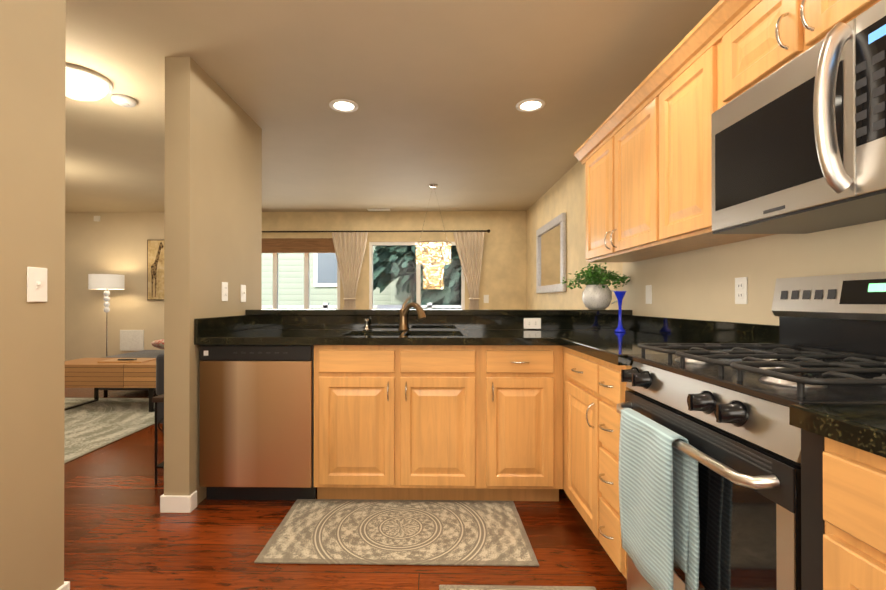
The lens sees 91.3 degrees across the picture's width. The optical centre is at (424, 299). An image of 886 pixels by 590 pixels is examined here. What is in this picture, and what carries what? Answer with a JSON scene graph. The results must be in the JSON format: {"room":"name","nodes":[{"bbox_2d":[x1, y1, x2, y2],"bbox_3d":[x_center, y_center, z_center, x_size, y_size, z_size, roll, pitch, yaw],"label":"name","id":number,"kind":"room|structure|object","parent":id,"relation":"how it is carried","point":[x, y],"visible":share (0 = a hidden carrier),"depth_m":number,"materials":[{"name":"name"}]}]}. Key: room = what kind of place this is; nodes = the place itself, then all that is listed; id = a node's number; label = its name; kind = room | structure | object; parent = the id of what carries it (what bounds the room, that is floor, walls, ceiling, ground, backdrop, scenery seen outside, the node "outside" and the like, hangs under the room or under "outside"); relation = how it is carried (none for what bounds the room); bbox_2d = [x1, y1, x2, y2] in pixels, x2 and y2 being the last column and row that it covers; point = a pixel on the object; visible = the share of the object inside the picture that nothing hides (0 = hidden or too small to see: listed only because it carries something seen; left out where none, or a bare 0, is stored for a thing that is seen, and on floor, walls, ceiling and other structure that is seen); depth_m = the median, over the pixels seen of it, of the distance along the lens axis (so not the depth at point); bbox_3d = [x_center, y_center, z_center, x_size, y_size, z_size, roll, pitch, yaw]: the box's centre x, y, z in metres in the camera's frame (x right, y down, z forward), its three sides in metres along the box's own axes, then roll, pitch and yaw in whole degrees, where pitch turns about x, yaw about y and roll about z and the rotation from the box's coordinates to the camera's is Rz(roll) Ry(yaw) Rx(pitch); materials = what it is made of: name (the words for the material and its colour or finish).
{"room":"kitchen","nodes":[
{"label":"kitchen","id":0,"kind":"room"},
{"bbox_2d":[0,0,65,589],"bbox_3d":[-1.395,-0.091,-0.067,0.120,2.400,3.280,0,0,1],"label":"wall","id":1,"kind":"structure","parent":0,"point":[32,183],"depth_m":1.44,"materials":[{"name":"beige paint"}]},
{"bbox_2d":[27,267,46,301],"bbox_3d":[-1.299,-0.050,1.458,0.018,0.116,0.072,0,0,1],"label":"light switch","id":2,"kind":"object","parent":1,"relation":"attached to","point":[36,284],"visible":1,"depth_m":1.45,"materials":[{"name":"white plastic"}]},
{"bbox_2d":[56,584,66,589],"bbox_3d":[-1.329,1.065,-0.073,0.013,0.088,3.280,0,0,1],"label":"baseboard","id":3,"kind":"structure","parent":1,"relation":"attached to","point":[63,587],"depth_m":1.55,"materials":[{"name":"white wood"}]},
{"bbox_2d":[64,581,69,589],"bbox_3d":[-1.366,1.071,1.575,0.146,0.088,0.013,0,0,1],"label":"baseboard","id":4,"kind":"structure","parent":1,"relation":"attached to","point":[68,584],"depth_m":1.57,"materials":[{"name":"white wood"}]},
{"bbox_2d":[164,57,261,504],"bbox_3d":[-1.297,-0.081,2.761,0.135,2.400,0.960,0,0,1],"label":"wall","id":5,"kind":"structure","parent":0,"point":[213,196],"depth_m":2.36,"materials":[{"name":"beige paint"}]},
{"bbox_2d":[160,495,190,512],"bbox_3d":[-1.306,1.073,2.271,0.161,0.088,0.013,0,0,1],"label":"baseboard","id":6,"kind":"structure","parent":5,"relation":"attached to","point":[175,504],"depth_m":2.26,"materials":[{"name":"white wood"}]},
{"bbox_2d":[190,491,196,511],"bbox_3d":[-1.231,1.073,2.305,0.013,0.088,0.058,0,0,1],"label":"baseboard","id":7,"kind":"structure","parent":5,"relation":"attached to","point":[193,495],"depth_m":2.30,"materials":[{"name":"white wood"}]},
{"bbox_2d":[222,282,227,300],"bbox_3d":[-1.227,-0.048,2.660,0.008,0.116,0.072,0,0,1],"label":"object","id":8,"kind":"object","parent":5,"relation":"attached to","point":[224,291],"visible":1,"depth_m":2.65,"materials":[{"name":"white plastic"}]},
{"bbox_2d":[241,285,245,301],"bbox_3d":[-1.217,-0.040,2.920,0.018,0.116,0.072,0,0,1],"label":"light switch","id":9,"kind":"object","parent":5,"relation":"attached to","point":[243,293],"visible":1,"depth_m":2.92,"materials":[{"name":"white plastic"}]},
{"bbox_2d":[65,211,525,360],"bbox_3d":[-2.340,-0.068,6.331,7.600,2.400,0.120,0,0,1],"label":"wall","id":10,"kind":"structure","parent":0,"point":[111,243],"depth_m":6.30,"materials":[{"name":"beige paint"}]},
{"bbox_2d":[94,216,99,220],"bbox_3d":[-4.771,-1.178,6.303,0.080,0.080,0.028,0,0,1],"label":"sensor","id":11,"kind":"object","parent":10,"relation":"attached to","point":[96,218],"visible":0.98,"depth_m":6.29,"materials":[{"name":"white plastic"}]},
{"bbox_2d":[120,330,143,350],"bbox_3d":[-4.251,0.592,6.285,0.340,0.300,0.032,0,0,1],"label":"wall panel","id":12,"kind":"object","parent":10,"relation":"attached to","point":[131,340],"visible":0.92,"depth_m":6.27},
{"bbox_2d":[147,240,163,299],"bbox_3d":[-3.861,-0.428,6.282,0.320,0.880,0.032,0,0,1],"label":"framed picture","id":13,"kind":"object","parent":10,"relation":"attached to","point":[155,269],"visible":0.88,"depth_m":6.27,"materials":[{"name":"paper"}]},
{"bbox_2d":[262,238,334,252],"bbox_3d":[-1.932,-0.773,6.221,1.480,0.210,0.030,0,0,1],"label":"window blind","id":14,"kind":"object","parent":10,"relation":"attached to","point":[297,245],"visible":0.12,"depth_m":6.21,"materials":[{"name":"brown wood"}]},
{"bbox_2d":[263,253,339,308],"bbox_3d":[-1.931,-0.285,6.308,1.440,1.095,0.112,0,0,1],"label":"window","id":15,"kind":"structure","parent":10,"relation":"in","point":[275,280],"depth_m":6.30,"materials":[{"name":"clear glass"}]},
{"bbox_2d":[262,229,489,232],"bbox_3d":[-1.127,-0.968,6.194,4.120,0.050,0.114,0,0,1],"label":"curtain rod","id":16,"kind":"object","parent":10,"relation":"attached to","point":[488,230],"visible":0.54,"depth_m":6.14,"materials":[{"name":"brown metal"}]},
{"bbox_2d":[332,232,367,308],"bbox_3d":[-1.063,0.078,6.157,0.520,2.066,0.104,0,0,1],"label":"curtain","id":17,"kind":"object","parent":16,"relation":"hanging from","point":[349,247],"visible":0.62,"depth_m":6.16,"materials":[{"name":"beige fabric"}]},
{"bbox_2d":[453,232,484,308],"bbox_3d":[0.627,0.078,6.127,0.450,2.066,0.104,0,0,1],"label":"curtain","id":18,"kind":"object","parent":16,"relation":"hanging from","point":[469,246],"visible":0.6,"depth_m":6.13,"materials":[{"name":"beige fabric"}]},
{"bbox_2d":[369,242,464,308],"bbox_3d":[-0.111,0.144,6.274,1.400,1.955,0.112,0,0,1],"label":"window","id":19,"kind":"structure","parent":10,"relation":"in","point":[418,279],"depth_m":6.26,"materials":[{"name":"clear glass"}]},
{"bbox_2d":[484,295,488,302],"bbox_3d":[0.883,-0.008,6.203,0.072,0.116,0.018,0,0,1],"label":"light switch","id":20,"kind":"object","parent":10,"relation":"attached to","point":[486,298],"visible":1,"depth_m":6.21,"materials":[{"name":"white plastic"}]},
{"bbox_2d":[64,388,626,589],"bbox_3d":[-2.403,1.167,2.296,7.820,0.100,8.180,0,0,1],"label":"floor","id":21,"kind":"structure","parent":0,"point":[121,532],"depth_m":1.96,"materials":[{"name":"brown wood"}]},
{"bbox_2d":[88,274,124,356],"bbox_3d":[-4.367,0.395,5.945,0.401,1.469,0.400,0,0,1],"label":"floor lamp","id":22,"kind":"object","parent":21,"relation":"on","point":[106,282],"visible":0.83,"depth_m":5.85,"materials":[{"name":"white fabric"}]},
{"bbox_2d":[64,398,154,463],"bbox_3d":[-3.984,1.119,3.885,3.100,0.007,2.100,0,0,1],"label":"living room rug","id":23,"kind":"object","parent":21,"relation":"on","point":[95,425],"visible":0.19,"depth_m":3.96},
{"bbox_2d":[65,358,155,411],"bbox_3d":[-3.172,0.867,4.542,1.200,0.498,0.520,0,0,1],"label":"coffee table","id":24,"kind":"object","parent":23,"relation":"on","point":[96,374],"visible":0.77,"depth_m":4.28,"materials":[{"name":"brown wood"}]},
{"bbox_2d":[99,350,163,430],"bbox_3d":[-2.603,0.726,4.762,2.430,0.799,2.200,0,0,1],"label":"sofa","id":25,"kind":"object","parent":21,"relation":"on","point":[158,355],"visible":0.08,"depth_m":3.69,"materials":[{"name":"grey fabric"}]},
{"bbox_2d":[151,339,163,348],"bbox_3d":[-3.158,0.564,5.373,0.414,0.154,0.321,0,0,1],"label":"pillow","id":26,"kind":"object","parent":25,"relation":"on","point":[159,344],"visible":0.21,"depth_m":5.24,"materials":[{"name":"pink fabric"}]},
{"bbox_2d":[152,394,163,484],"bbox_3d":[-1.509,0.854,2.892,0.245,0.529,0.600,0,0,1],"label":"bar stool","id":27,"kind":"object","parent":21,"relation":"on","point":[158,399],"visible":0.19,"depth_m":2.61,"materials":[{"name":"black metal"}]},
{"bbox_2d":[199,345,315,499],"bbox_3d":[-0.908,0.682,2.640,0.610,0.871,0.624,0,0,1],"label":"dishwasher","id":28,"kind":"object","parent":21,"relation":"on","point":[256,422],"visible":0.96,"depth_m":2.33,"materials":[{"name":"metal"}]},
{"bbox_2d":[254,499,538,565],"bbox_3d":[-0.116,1.112,2.108,1.200,0.007,0.585,0,0,1],"label":"kitchen rug","id":29,"kind":"object","parent":21,"relation":"on","point":[410,532],"visible":1,"depth_m":2.04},
{"bbox_2d":[314,361,481,499],"bbox_3d":[-0.151,0.773,2.630,0.890,0.689,0.624,0,0,1],"label":"base cabinet","id":30,"kind":"object","parent":21,"relation":"on","point":[438,422],"depth_m":2.32,"materials":[{"name":"brown wood"}]},
{"bbox_2d":[466,345,562,500],"bbox_3d":[0.520,0.681,2.618,0.454,0.872,0.624,0,0,1],"label":"base cabinet","id":31,"kind":"object","parent":21,"relation":"on","point":[522,385],"depth_m":2.31,"materials":[{"name":"brown wood"}]},
{"bbox_2d":[194,309,651,344],"bbox_3d":[0.082,0.244,2.715,2.620,0.350,0.840,0,0,1],"label":"countertop","id":32,"kind":"structure","parent":31,"relation":"on","point":[257,326],"depth_m":2.91,"materials":[{"name":"stone"}]},
{"bbox_2d":[364,318,369,329],"bbox_3d":[-0.387,0.163,2.879,0.044,0.082,0.074,0,0,1],"label":"soap dispenser","id":33,"kind":"object","parent":32,"relation":"on","point":[366,320],"visible":1,"depth_m":2.88,"materials":[{"name":"silver metal"}]},
{"bbox_2d":[398,296,425,329],"bbox_3d":[-0.083,0.090,2.807,0.188,0.226,0.222,0,0,1],"label":"faucet","id":34,"kind":"object","parent":32,"relation":"on","point":[404,310],"visible":1,"depth_m":2.85,"materials":[{"name":"brown metal"}]},
{"bbox_2d":[524,318,540,328],"bbox_3d":[0.729,0.162,2.929,0.116,0.072,0.008,0,0,1],"label":"outlet","id":35,"kind":"object","parent":32,"relation":"attached to","point":[532,323],"visible":1,"depth_m":2.93,"materials":[{"name":"white plastic"}]},
{"bbox_2d":[562,262,629,309],"bbox_3d":[1.198,-0.095,3.022,0.443,0.329,0.419,0,0,1],"label":"plant pot","id":36,"kind":"object","parent":32,"relation":"on","point":[597,293],"visible":0.98,"depth_m":2.95,"materials":[{"name":"ceramic"}]},
{"bbox_2d":[439,585,595,589],"bbox_3d":[0.347,1.109,1.157,0.600,0.007,1.040,0,0,1],"label":"kitchen rug","id":37,"kind":"object","parent":21,"relation":"on","point":[472,587],"visible":1,"depth_m":1.66,"materials":[{"name":"beige fabric"}]},
{"bbox_2d":[563,346,594,534],"bbox_3d":[1.049,0.679,2.001,0.659,0.872,0.441,0,0,1],"label":"base cabinet","id":38,"kind":"object","parent":21,"relation":"on","point":[578,456],"depth_m":2.03,"materials":[{"name":"brown wood"}]},
{"bbox_2d":[558,317,778,364],"bbox_3d":[1.044,0.171,1.924,0.667,0.140,0.709,0,0,1],"label":"countertop","id":39,"kind":"structure","parent":38,"relation":"on","point":[591,332],"depth_m":2.14,"materials":[{"name":"stone"}]},
{"bbox_2d":[613,291,626,331],"bbox_3d":[1.230,0.075,2.725,0.080,0.255,0.080,0,0,1],"label":"vase","id":40,"kind":"object","parent":39,"relation":"on","point":[619,295],"visible":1,"depth_m":2.71,"materials":[{"name":"blue glass"}]},
{"bbox_2d":[591,356,633,578],"bbox_3d":[1.043,0.678,1.673,0.659,0.872,0.215,0,0,1],"label":"base cabinet","id":41,"kind":"object","parent":21,"relation":"on","point":[607,388],"depth_m":1.69,"materials":[{"name":"brown wood"}]},
{"bbox_2d":[616,271,885,589],"bbox_3d":[1.007,0.518,1.191,0.709,1.189,0.735,0,0,1],"label":"stove","id":42,"kind":"object","parent":21,"relation":"on","point":[725,414],"visible":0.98,"depth_m":1.07,"materials":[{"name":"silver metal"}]},
{"bbox_2d":[619,408,699,589],"bbox_3d":[0.667,0.585,1.258,0.062,0.457,0.340,0,0,1],"label":"towel","id":43,"kind":"object","parent":42,"relation":"hanging from","point":[658,497],"visible":0.98,"depth_m":1.19,"materials":[{"name":"fabric"}]},
{"bbox_2d":[801,429,885,589],"bbox_3d":[1.020,0.673,0.399,0.659,0.872,0.830,0,0,1],"label":"base cabinet","id":44,"kind":"object","parent":21,"relation":"on","point":[843,516],"depth_m":0.73,"materials":[{"name":"brown wood"}]},
{"bbox_2d":[770,341,885,457],"bbox_3d":[1.004,0.163,-0.269,0.667,0.140,2.166,0,0,1],"label":"countertop","id":45,"kind":"structure","parent":44,"relation":"on","point":[860,426],"depth_m":0.73,"materials":[{"name":"stone"}]},
{"bbox_2d":[359,329,420,329],"bbox_3d":[0.088,0.616,3.025,2.623,1.008,0.118,0,0,1],"label":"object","id":46,"kind":"structure","parent":0,"point":[390,329],"depth_m":2.97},
{"bbox_2d":[65,0,719,212],"bbox_3d":[-2.403,-1.333,2.306,7.820,0.100,8.180,0,0,1],"label":"ceiling","id":47,"kind":"structure","parent":0,"point":[436,91],"depth_m":2.62,"materials":[{"name":"white paint"}]},
{"bbox_2d":[65,63,112,100],"bbox_3d":[-2.009,-1.223,2.498,0.340,0.115,0.340,0,0,1],"label":"flush-mount dome light","id":48,"kind":"object","parent":47,"relation":"attached to","point":[84,84],"visible":0.75,"depth_m":2.45,"materials":[{"name":"white glass"}]},
{"bbox_2d":[111,94,135,106],"bbox_3d":[-1.915,-1.260,2.757,0.132,0.040,0.132,0,0,1],"label":"smoke detector","id":49,"kind":"object","parent":47,"relation":"attached to","point":[123,100],"visible":1,"depth_m":2.73,"materials":[{"name":"white plastic"}]},
{"bbox_2d":[329,99,357,112],"bbox_3d":[-0.532,-1.274,2.857,0.190,0.012,0.190,0,0,1],"label":"recessed light","id":50,"kind":"object","parent":47,"relation":"in","point":[343,105],"visible":1,"depth_m":2.85,"materials":[{"name":"white glass"}]},
{"bbox_2d":[367,209,390,210],"bbox_3d":[-0.644,-1.262,6.104,0.320,0.011,0.120,0,0,1],"label":"ceiling vent","id":51,"kind":"object","parent":47,"relation":"in","point":[378,209],"visible":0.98,"depth_m":6.09,"materials":[{"name":"white metal"}]},
{"bbox_2d":[415,184,451,288],"bbox_3d":[0.098,-0.693,4.819,0.405,1.158,0.403,0,0,1],"label":"chandelier","id":52,"kind":"object","parent":47,"relation":"hanging from","point":[445,253],"visible":1,"depth_m":4.74,"materials":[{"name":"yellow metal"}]},
{"bbox_2d":[516,98,545,111],"bbox_3d":[0.698,-1.274,2.850,0.190,0.012,0.190,0,0,1],"label":"recessed light","id":53,"kind":"object","parent":47,"relation":"in","point":[531,105],"visible":1,"depth_m":2.84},
{"bbox_2d":[526,161,885,367],"bbox_3d":[1.447,-0.083,2.232,0.120,2.400,8.180,0,0,1],"label":"wall","id":54,"kind":"structure","parent":0,"point":[698,284],"depth_m":2.13,"materials":[{"name":"beige paint"}]},
{"bbox_2d":[536,213,565,292],"bbox_3d":[1.414,-0.475,4.899,0.038,0.795,1.110,0,0,1],"label":"mirror","id":55,"kind":"object","parent":54,"relation":"attached to","point":[550,254],"visible":0.9,"depth_m":4.79,"materials":[{"name":"white"}]},
{"bbox_2d":[582,80,702,262],"bbox_3d":[1.230,-0.630,2.452,0.317,0.755,0.952,0,0,1],"label":"upper cabinet","id":56,"kind":"object","parent":54,"relation":"attached to","point":[643,151],"depth_m":2.35,"materials":[{"name":"brown wood"}]},
{"bbox_2d":[646,285,651,303],"bbox_3d":[1.390,-0.031,2.688,0.010,0.116,0.072,0,0,1],"label":"light switch","id":57,"kind":"object","parent":54,"relation":"attached to","point":[648,294],"visible":1,"depth_m":2.67,"materials":[{"name":"white plastic"}]},
{"bbox_2d":[650,16,774,247],"bbox_3d":[1.217,-0.632,1.771,0.317,0.755,0.409,0,0,1],"label":"upper cabinet","id":58,"kind":"object","parent":54,"relation":"attached to","point":[682,90],"depth_m":1.77,"materials":[{"name":"brown wood"}]},
{"bbox_2d":[735,277,747,303],"bbox_3d":[1.376,-0.038,1.883,0.008,0.116,0.072,0,0,1],"label":"electrical outlet","id":59,"kind":"object","parent":54,"relation":"attached to","point":[741,290],"visible":1,"depth_m":1.87,"materials":[{"name":"white plastic"}]},
{"bbox_2d":[714,0,789,111],"bbox_3d":[1.210,-0.844,1.387,0.317,0.334,0.361,0,0,1],"label":"upper cabinet","id":60,"kind":"object","parent":54,"relation":"attached to","point":[752,37],"depth_m":1.42,"materials":[{"name":"brown wood"}]},
{"bbox_2d":[711,0,885,233],"bbox_3d":[1.155,-0.455,1.206,0.419,0.434,0.709,0,0,1],"label":"microwave","id":61,"kind":"object","parent":60,"relation":"attached to","point":[799,144],"visible":1,"depth_m":1.17,"materials":[{"name":"silver metal"}]},
{"bbox_2d":[790,0,880,60],"bbox_3d":[1.204,-0.845,1.026,0.317,0.334,0.362,0,0,1],"label":"upper cabinet","id":62,"kind":"object","parent":54,"relation":"attached to","point":[810,20],"depth_m":1.16,"materials":[{"name":"brown wood"}]},
{"label":"outside","id":63,"kind":"structure","parent":0,"visible":0},
{"bbox_3d":[0.543,1.345,33.098,60.000,0.170,53.520,0,0,1],"label":"ground","id":64,"kind":"structure","parent":63,"visible":0},
{"bbox_2d":[262,246,423,308],"bbox_3d":[-5.143,-2.233,15.921,13.250,7.200,8.100,0,0,1],"label":"house","id":65,"kind":"structure","parent":64,"relation":"on","point":[290,273],"depth_m":11.93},
{"bbox_2d":[262,303,460,308],"bbox_3d":[-1.404,0.615,8.337,13.000,1.110,0.090,0,0,1],"label":"railing","id":66,"kind":"object","parent":64,"relation":"on","point":[328,306],"depth_m":8.30,"materials":[{"name":"white"}]},
{"bbox_2d":[377,305,405,308],"bbox_3d":[-0.569,0.631,7.457,0.600,1.069,0.962,0,0,1],"label":"outdoor chair","id":67,"kind":"object","parent":64,"relation":"on","point":[389,306],"depth_m":7.88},
{"bbox_2d":[373,246,457,301],"bbox_3d":[-0.234,-2.516,10.249,2.743,7.624,2.673,0,0,1],"label":"tree","id":68,"kind":"object","parent":64,"relation":"on","point":[394,269],"depth_m":9.63,"materials":[{"name":"green plant"}]},
{"bbox_2d":[411,246,460,308],"bbox_3d":[0.995,-3.254,10.047,2.988,9.099,2.871,0,0,1],"label":"tree","id":69,"kind":"object","parent":64,"relation":"on","point":[451,292],"depth_m":9.40,"materials":[{"name":"green plant"}]}
]}

